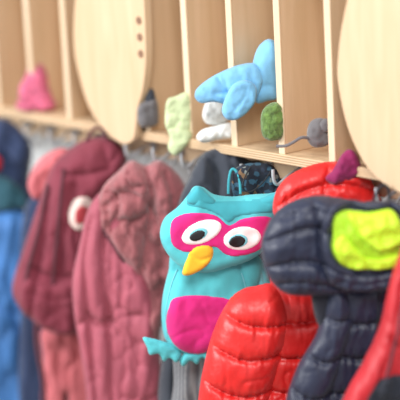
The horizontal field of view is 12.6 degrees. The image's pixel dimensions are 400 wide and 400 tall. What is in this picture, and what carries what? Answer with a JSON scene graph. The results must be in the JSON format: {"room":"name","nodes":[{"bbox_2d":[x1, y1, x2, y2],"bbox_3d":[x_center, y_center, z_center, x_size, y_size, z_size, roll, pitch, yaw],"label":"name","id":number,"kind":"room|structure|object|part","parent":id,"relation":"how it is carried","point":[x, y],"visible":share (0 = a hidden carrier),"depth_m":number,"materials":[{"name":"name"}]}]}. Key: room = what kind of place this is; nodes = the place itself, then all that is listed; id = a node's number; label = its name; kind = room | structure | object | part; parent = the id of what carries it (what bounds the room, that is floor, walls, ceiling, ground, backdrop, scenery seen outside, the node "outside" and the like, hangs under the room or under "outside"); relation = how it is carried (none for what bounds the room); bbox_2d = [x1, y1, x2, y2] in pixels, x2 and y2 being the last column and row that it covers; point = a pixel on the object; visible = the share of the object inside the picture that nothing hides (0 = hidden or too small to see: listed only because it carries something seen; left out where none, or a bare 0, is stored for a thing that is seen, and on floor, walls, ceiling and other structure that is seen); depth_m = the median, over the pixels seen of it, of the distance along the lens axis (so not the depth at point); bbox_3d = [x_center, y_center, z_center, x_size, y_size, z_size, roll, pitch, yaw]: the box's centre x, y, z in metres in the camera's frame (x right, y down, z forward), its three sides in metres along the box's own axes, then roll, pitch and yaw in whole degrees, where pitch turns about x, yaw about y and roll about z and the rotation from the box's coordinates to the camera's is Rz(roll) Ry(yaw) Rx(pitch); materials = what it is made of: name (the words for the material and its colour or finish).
{"room":"kindergarten cloakroom","nodes":[
{"label":"kindergarten cloakroom","id":0,"kind":"room"},
{"bbox_2d":[23,133,399,360],"bbox_3d":[-0.126,-0.508,4.469,0.100,2.700,9.000,-13,16,-39],"label":"wall","id":1,"kind":"structure","parent":0,"point":[37,153],"depth_m":4.72,"materials":[{"name":"grey paint"}]},
{"bbox_2d":[0,0,399,192],"bbox_3d":[-0.083,-0.382,4.162,0.261,0.487,2.950,-13,16,-39],"label":"cubby shelf","id":2,"kind":"object","parent":1,"relation":"attached to","point":[338,61],"visible":0.97,"depth_m":3.95,"materials":[{"name":"brown wood"}]},
{"bbox_2d":[16,64,56,111],"bbox_3d":[-0.403,-0.276,4.437,0.101,0.122,0.052,-3,13,-2],"label":"hat","id":3,"kind":"object","parent":2,"relation":"on","point":[34,94],"visible":1,"depth_m":4.42,"materials":[{"name":"pink fabric"}]},
{"bbox_3d":[-0.198,-0.368,4.116,0.021,0.482,0.273,-13,16,-39],"label":"round panel","id":4,"kind":"part","parent":2,"relation":"part of","materials":[{"name":"brown wood"}]},
{"bbox_2d":[137,88,158,126],"bbox_3d":[-0.117,-0.206,4.077,0.048,0.088,0.039,-5,13,-11],"label":"plush toy","id":5,"kind":"object","parent":2,"relation":"on","point":[147,111],"visible":1,"depth_m":4.07,"materials":[{"name":"grey fabric"}]},
{"bbox_2d":[165,92,191,155],"bbox_3d":[-0.046,-0.167,3.990,0.063,0.140,0.030,-3,13,0],"label":"toy","id":6,"kind":"object","parent":2,"relation":"in","point":[177,108],"visible":1,"depth_m":3.98,"materials":[{"name":"fabric"}]},
{"bbox_2d":[0,116,399,202],"bbox_3d":[-0.120,-0.112,4.177,0.109,0.070,2.950,-13,16,-39],"label":"hook rail","id":7,"kind":"object","parent":2,"relation":"attached to","point":[190,155],"visible":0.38,"depth_m":4.20,"materials":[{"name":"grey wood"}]},
{"bbox_2d":[0,210,23,399],"bbox_3d":[-0.499,0.336,4.538,0.286,0.640,0.118,-3,13,0],"label":"jacket","id":8,"kind":"object","parent":7,"relation":"hanging from","point":[10,221],"visible":0.37,"depth_m":4.48,"materials":[{"name":"fabric"}]},
{"bbox_2d":[0,119,31,211],"bbox_3d":[-0.508,-0.081,4.474,0.193,0.236,0.123,-3,13,1],"label":"bag","id":9,"kind":"object","parent":7,"relation":"hanging from","point":[15,149],"visible":0.98,"depth_m":4.44,"materials":[{"name":"blue fabric"}]},
{"bbox_2d":[18,197,66,399],"bbox_3d":[-0.320,0.287,4.407,0.268,0.655,0.040,-3,13,1],"label":"jacket","id":10,"kind":"object","parent":7,"relation":"hanging from","point":[29,376],"visible":0.16,"depth_m":4.42,"materials":[{"name":"fabric"}]},
{"bbox_2d":[27,148,68,199],"bbox_3d":[-0.350,-0.061,4.266,0.113,0.121,0.046,-3,13,0],"label":"scarf","id":11,"kind":"object","parent":7,"relation":"hanging from","point":[38,176],"visible":0.6,"depth_m":4.25,"materials":[{"name":"fabric"}]},
{"bbox_3d":[-0.365,-0.184,4.503,0.008,0.032,0.016,-13,16,-39],"label":"plate","id":12,"kind":"part","parent":7,"relation":"part of","materials":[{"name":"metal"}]},
{"bbox_2d":[40,329,86,399],"bbox_3d":[-0.316,0.451,4.383,0.153,0.312,0.046,-3,13,1],"label":"trousers","id":13,"kind":"object","parent":7,"relation":"hanging from","point":[61,354],"visible":0.62,"depth_m":4.36,"materials":[{"name":"fabric"}]},
{"bbox_2d":[12,126,126,399],"bbox_3d":[-0.298,0.214,4.282,0.290,0.775,0.130,-3,12,0],"label":"jacket","id":14,"kind":"object","parent":7,"relation":"hanging from","point":[43,277],"visible":0.89,"depth_m":4.21,"materials":[{"name":"fabric"}]},
{"bbox_3d":[-0.301,-0.171,4.429,0.008,0.032,0.016,-13,16,-39],"label":"plate","id":15,"kind":"part","parent":7,"relation":"part of","materials":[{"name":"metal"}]},
{"bbox_2d":[72,160,184,399],"bbox_3d":[-0.148,0.253,4.128,0.280,0.702,0.117,-3,13,1],"label":"jacket","id":16,"kind":"object","parent":7,"relation":"hanging from","point":[121,267],"visible":0.92,"depth_m":4.08,"materials":[{"name":"pink fabric"}]},
{"bbox_2d":[99,160,184,339],"bbox_3d":[-0.117,0.161,4.099,0.209,0.513,0.099,-3,12,0],"label":"hood","id":17,"kind":"object","parent":16,"relation":"attached to","point":[134,203],"depth_m":4.06,"materials":[{"name":"pink fabric"}]},
{"bbox_3d":[-0.107,-0.132,4.207,0.008,0.032,0.016,-13,16,-39],"label":"plate","id":18,"kind":"part","parent":7,"relation":"part of","materials":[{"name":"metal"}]},
{"bbox_2d":[171,353,204,399],"bbox_3d":[0.013,0.411,3.959,0.187,0.309,0.046,-3,13,1],"label":"trousers","id":19,"kind":"object","parent":7,"relation":"hanging from","point":[187,378],"visible":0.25,"depth_m":3.94,"materials":[{"name":"grey fabric"}]},
{"bbox_2d":[143,168,275,365],"bbox_3d":[0.027,0.145,3.844,0.312,0.422,0.151,-4,13,-6],"label":"backpack","id":20,"kind":"object","parent":7,"relation":"hanging from","point":[212,242],"visible":0.8,"depth_m":3.79,"materials":[{"name":"teal fabric"}]},
{"bbox_2d":[158,149,281,399],"bbox_3d":[0.079,0.223,3.981,0.370,0.682,0.053,-3,13,0],"label":"jacket","id":21,"kind":"object","parent":7,"relation":"hanging from","point":[212,168],"visible":0.05,"depth_m":3.92,"materials":[{"name":"fabric"}]},
{"bbox_2d":[231,163,280,195],"bbox_3d":[0.120,-0.032,3.826,0.108,0.094,0.050,-3,13,0],"label":"floral bag","id":22,"kind":"object","parent":7,"relation":"hanging from","point":[255,178],"visible":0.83,"depth_m":3.81,"materials":[{"name":"fabric"}]},
{"bbox_2d":[198,161,381,399],"bbox_3d":[0.172,0.219,3.702,0.409,0.592,0.154,-6,13,-13],"label":"puffer jacket","id":23,"kind":"object","parent":7,"relation":"hanging from","point":[260,337],"visible":0.57,"depth_m":3.65,"materials":[{"name":"fabric"}]},
{"bbox_3d":[0.193,0.331,3.727,0.247,0.360,0.123,-3,12,0],"label":"panel","id":24,"kind":"part","parent":23,"relation":"part of","materials":[{"name":"red fabric"}]},
{"bbox_2d":[273,161,381,214],"bbox_3d":[0.257,0.001,3.663,0.222,0.159,0.091,-3,12,0],"label":"hood","id":25,"kind":"object","parent":23,"relation":"attached to","point":[310,180],"depth_m":3.63,"materials":[{"name":"red fabric"}]},
{"bbox_2d":[261,183,399,399],"bbox_3d":[0.270,0.239,3.549,0.288,0.540,0.143,-3,12,0],"label":"puffer jacket","id":26,"kind":"object","parent":7,"relation":"hanging from","point":[340,253],"visible":0.88,"depth_m":3.48,"materials":[{"name":"fabric"}]},
{"bbox_2d":[261,195,399,295],"bbox_3d":[0.262,0.087,3.515,0.288,0.198,0.104,-3,12,0],"label":"hood","id":27,"kind":"object","parent":26,"relation":"attached to","point":[316,245],"depth_m":3.47,"materials":[{"name":"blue fabric"}]},
{"bbox_3d":[0.300,0.315,3.591,0.206,0.372,0.095,-3,12,0],"label":"panel","id":28,"kind":"part","parent":26,"relation":"part of","materials":[{"name":"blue fabric"}]},
{"bbox_2d":[342,253,399,399],"bbox_3d":[0.376,0.287,3.434,0.292,0.445,0.101,-3,13,0],"label":"jacket","id":29,"kind":"object","parent":7,"relation":"hanging from","point":[378,376],"visible":1,"depth_m":3.40,"materials":[{"name":"red fabric"}]},
{"bbox_2d":[196,102,231,142],"bbox_3d":[0.034,-0.174,3.923,0.088,0.097,0.055,-2,13,3],"label":"plush bunny","id":30,"kind":"object","parent":2,"relation":"on","point":[212,114],"visible":0.79,"depth_m":3.91},
{"bbox_2d":[195,39,276,119],"bbox_3d":[0.081,-0.252,3.818,0.185,0.163,0.068,-5,13,-8],"label":"airplane","id":31,"kind":"object","parent":2,"relation":"on","point":[238,88],"visible":0.9,"depth_m":3.81,"materials":[{"name":"blue fabric"}]},
{"bbox_2d":[261,102,282,140],"bbox_3d":[0.151,-0.163,3.769,0.051,0.082,0.051,-13,16,-39],"label":"ball","id":32,"kind":"object","parent":2,"relation":"on","point":[271,115],"visible":1,"depth_m":3.75,"materials":[{"name":"green fabric"}]},
{"bbox_2d":[276,118,327,147],"bbox_3d":[0.212,-0.136,3.698,0.116,0.063,0.045,-1,13,7],"label":"mouse","id":33,"kind":"object","parent":2,"relation":"on","point":[317,130],"visible":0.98,"depth_m":3.68,"materials":[{"name":"grey fabric"}]},
{"bbox_2d":[326,149,360,183],"bbox_3d":[0.285,-0.066,3.613,0.073,0.070,0.028,-3,12,0],"label":"cloth","id":34,"kind":"object","parent":2,"relation":"on","point":[345,168],"visible":1,"depth_m":3.60,"materials":[{"name":"fabric"}]},
{"bbox_3d":[0.418,-0.239,3.409,0.021,0.483,0.437,-13,16,-39],"label":"round panel","id":35,"kind":"part","parent":2,"relation":"part of","materials":[{"name":"brown wood"}]}
]}

